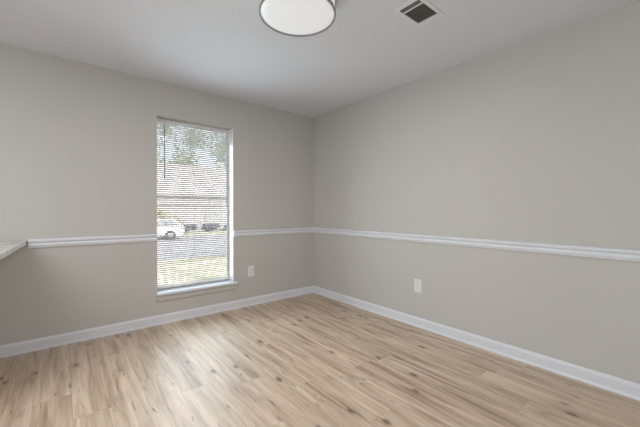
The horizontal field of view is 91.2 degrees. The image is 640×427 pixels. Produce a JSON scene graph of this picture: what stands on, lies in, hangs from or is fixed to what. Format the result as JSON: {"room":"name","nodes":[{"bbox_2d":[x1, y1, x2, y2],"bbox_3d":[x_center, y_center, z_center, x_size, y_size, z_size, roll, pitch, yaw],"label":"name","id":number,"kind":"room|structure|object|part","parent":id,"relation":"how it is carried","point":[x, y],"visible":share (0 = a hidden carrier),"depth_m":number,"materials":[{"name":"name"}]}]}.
{"room":"empty dining room","nodes":[
{"label":"empty dining room","id":0,"kind":"room"},
{"bbox_2d":[0,43,313,344],"bbox_3d":[-2.787,-0.049,2.298,7.160,2.540,0.180,0,1,-39],"label":"wall","id":1,"kind":"structure","parent":0,"point":[78,140],"depth_m":2.87,"materials":[{"name":"beige paint"}]},
{"bbox_2d":[0,286,312,357],"bbox_3d":[-1.385,1.066,3.330,3.335,0.094,0.021,0,1,-39],"label":"baseboard","id":2,"kind":"structure","parent":1,"relation":"attached to","point":[22,347],"depth_m":3.00,"materials":[{"name":"white paint"}]},
{"bbox_2d":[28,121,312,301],"bbox_3d":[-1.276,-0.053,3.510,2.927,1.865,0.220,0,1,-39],"label":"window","id":3,"kind":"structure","parent":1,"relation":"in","point":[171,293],"depth_m":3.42,"materials":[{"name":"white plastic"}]},
{"bbox_3d":[-1.418,0.348,3.499,0.792,0.874,0.018,0,1,-39],"label":"sash","id":4,"kind":"part","parent":3,"relation":"part of","materials":[{"name":"white plastic"}]},
{"bbox_2d":[157,118,228,288],"bbox_3d":[-1.396,-0.100,3.470,0.792,1.767,0.043,0,1,-39],"label":"mini blind","id":5,"kind":"object","parent":3,"relation":"attached to","point":[206,129],"visible":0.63,"depth_m":3.43,"materials":[{"name":"white plastic"}]},
{"bbox_3d":[-1.631,-0.098,3.287,0.008,1.733,0.028,0,1,-39],"label":"ladder cord","id":6,"kind":"part","parent":5,"relation":"part of","materials":[{"name":"white fabric"}]},
{"bbox_3d":[-1.402,0.771,3.484,0.790,0.023,0.024,0,1,-39],"label":"rail","id":7,"kind":"part","parent":5,"relation":"part of","materials":[{"name":"white plastic"}]},
{"bbox_3d":[-1.165,-0.101,3.668,0.008,1.733,0.028,0,1,-39],"label":"ladder cord","id":8,"kind":"part","parent":5,"relation":"part of","materials":[{"name":"white fabric"}]},
{"bbox_3d":[-1.346,0.808,3.436,0.848,0.030,0.180,0,1,-39],"label":"sill","id":9,"kind":"part","parent":3,"relation":"part of","materials":[{"name":"white paint"}]},
{"bbox_2d":[248,266,253,276],"bbox_3d":[-0.840,0.697,3.781,0.080,0.127,0.009,0,1,-39],"label":"wall outlet","id":10,"kind":"object","parent":1,"relation":"attached to","point":[250,268],"visible":1,"depth_m":3.77,"materials":[{"name":"white plastic"}]},
{"bbox_2d":[0,0,630,117],"bbox_3d":[-0.668,-1.350,-0.298,7.160,0.120,6.860,0,1,-39],"label":"ceiling","id":11,"kind":"structure","parent":0,"point":[225,48],"depth_m":2.38,"materials":[{"name":"paint"}]},
{"bbox_2d":[259,0,335,36],"bbox_3d":[-0.141,-1.262,1.923,0.471,0.098,0.471,0,1,-39],"label":"ceiling light","id":12,"kind":"object","parent":11,"relation":"attached to","point":[295,18],"visible":1,"depth_m":1.93,"materials":[{"name":"white glass"}]},
{"bbox_2d":[394,0,444,26],"bbox_3d":[0.643,-1.307,2.038,0.300,0.008,0.192,0,1,-39],"label":"ceiling vent","id":13,"kind":"object","parent":11,"relation":"in","point":[420,13],"visible":1,"depth_m":2.03,"materials":[{"name":"metal"}]},
{"bbox_2d":[0,293,639,426],"bbox_3d":[-0.614,1.200,-0.342,7.160,0.100,6.680,0,1,-39],"label":"floor","id":14,"kind":"structure","parent":0,"point":[311,359],"depth_m":2.10,"materials":[{"name":"brown wood"}]},
{"bbox_2d":[313,0,639,383],"bbox_3d":[2.087,-0.088,1.857,0.180,2.440,6.680,0,1,-39],"label":"wall","id":15,"kind":"structure","parent":0,"point":[536,139],"depth_m":2.46,"materials":[{"name":"beige paint"}]},
{"bbox_2d":[414,279,420,292],"bbox_3d":[0.958,0.715,3.092,0.009,0.127,0.080,0,1,-39],"label":"wall outlet","id":16,"kind":"object","parent":15,"relation":"attached to","point":[417,283],"visible":1,"depth_m":3.09,"materials":[{"name":"white plastic"}]},
{"bbox_2d":[313,286,639,400],"bbox_3d":[1.950,1.085,1.875,0.021,0.094,6.500,0,1,-39],"label":"baseboard","id":17,"kind":"structure","parent":15,"relation":"attached to","point":[617,385],"depth_m":2.46,"materials":[{"name":"white paint"}]},
{"bbox_2d":[313,227,639,261],"bbox_3d":[1.950,0.258,1.865,0.025,0.073,6.500,0,1,-39],"label":"chair rail","id":18,"kind":"object","parent":15,"relation":"attached to","point":[633,255],"visible":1,"depth_m":2.45,"materials":[{"name":"white paint"}]},
{"bbox_3d":[-2.389,0.694,1.818,0.120,0.866,1.080,0,1,-39],"label":"wall","id":19,"kind":"structure","parent":0,"visible":0},
{"bbox_2d":[0,240,26,259],"bbox_3d":[-2.263,0.240,1.857,0.688,0.034,1.168,0,1,-39],"label":"countertop","id":20,"kind":"structure","parent":19,"relation":"on","point":[7,248],"depth_m":2.13,"materials":[{"name":"white stone"}]},
{"label":"outside","id":21,"kind":"structure","parent":0,"visible":0},
{"bbox_2d":[157,255,226,286],"bbox_3d":[1.638,1.551,11.742,40.000,0.564,8.750,0,1,-39],"label":"lawn","id":22,"kind":"structure","parent":21,"point":[207,257],"depth_m":8.55,"materials":[{"name":"green plant"}]},
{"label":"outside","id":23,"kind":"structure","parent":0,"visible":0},
{"bbox_2d":[157,235,226,259],"bbox_3d":[-1.402,1.730,21.763,80.000,0.200,10.700,0,1,-39],"label":"street","id":24,"kind":"structure","parent":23,"point":[173,246],"depth_m":15.53,"materials":[{"name":"grey asphalt"}]},
{"bbox_2d":[157,219,184,239],"bbox_3d":[-10.893,0.981,19.212,4.386,1.323,1.830,0,1,-39],"label":"parked car","id":25,"kind":"object","parent":24,"relation":"on","point":[157,219],"visible":0.16,"depth_m":19.41,"materials":[{"name":"white paint"}]},
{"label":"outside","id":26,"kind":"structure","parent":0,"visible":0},
{"bbox_2d":[158,230,226,236],"bbox_3d":[-20.071,1.369,52.425,150.000,0.260,60.400,0,1,-39],"label":"yard","id":27,"kind":"structure","parent":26,"point":[212,230],"depth_m":24.09,"materials":[{"name":"green plant"}]},
{"bbox_2d":[157,209,181,223],"bbox_3d":[-12.487,0.500,23.079,4.310,2.212,1.286,0,1,-34],"label":"hedge","id":28,"kind":"object","parent":27,"relation":"on","point":[157,209],"visible":0.04,"depth_m":23.56,"materials":[{"name":"green plant"}]},
{"bbox_2d":[157,123,205,166],"bbox_3d":[-21.480,-6.477,47.635,8.245,15.735,7.807,0,1,-39],"label":"leafy tree","id":29,"kind":"object","parent":27,"relation":"on","point":[159,123],"visible":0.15,"depth_m":46.91,"materials":[{"name":"green plant"}]},
{"bbox_2d":[182,223,197,231],"bbox_3d":[-10.776,1.155,25.195,1.174,0.855,1.814,1,1,38],"label":"shrub","id":30,"kind":"object","parent":27,"relation":"on","point":[182,223],"visible":0.27,"depth_m":25.22,"materials":[{"name":"green plant"}]},
{"bbox_2d":[157,163,226,231],"bbox_3d":[-9.461,-1.605,33.145,25.000,6.100,8.820,0,1,-39],"label":"house","id":31,"kind":"structure","parent":27,"relation":"on","point":[158,163],"depth_m":27.35,"materials":[{"name":"paint"}]},
{"bbox_3d":[-8.339,0.367,28.637,4.400,2.150,0.050,0,1,-39],"label":"garage door","id":32,"kind":"part","parent":31,"relation":"part of","materials":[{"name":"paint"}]},
{"bbox_2d":[201,222,219,230],"bbox_3d":[-9.245,1.157,26.480,1.744,0.829,1.377,0,1,-39],"label":"shrub","id":33,"kind":"object","parent":27,"relation":"on","point":[209,222],"visible":0.46,"depth_m":26.14,"materials":[{"name":"green plant"}]},
{"bbox_2d":[207,132,225,167],"bbox_3d":[-11.265,-5.094,40.974,8.472,13.128,8.762,0,1,-39],"label":"leafy tree","id":34,"kind":"object","parent":27,"relation":"on","point":[215,132],"visible":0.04,"depth_m":39.19,"materials":[{"name":"green plant"}]}
]}

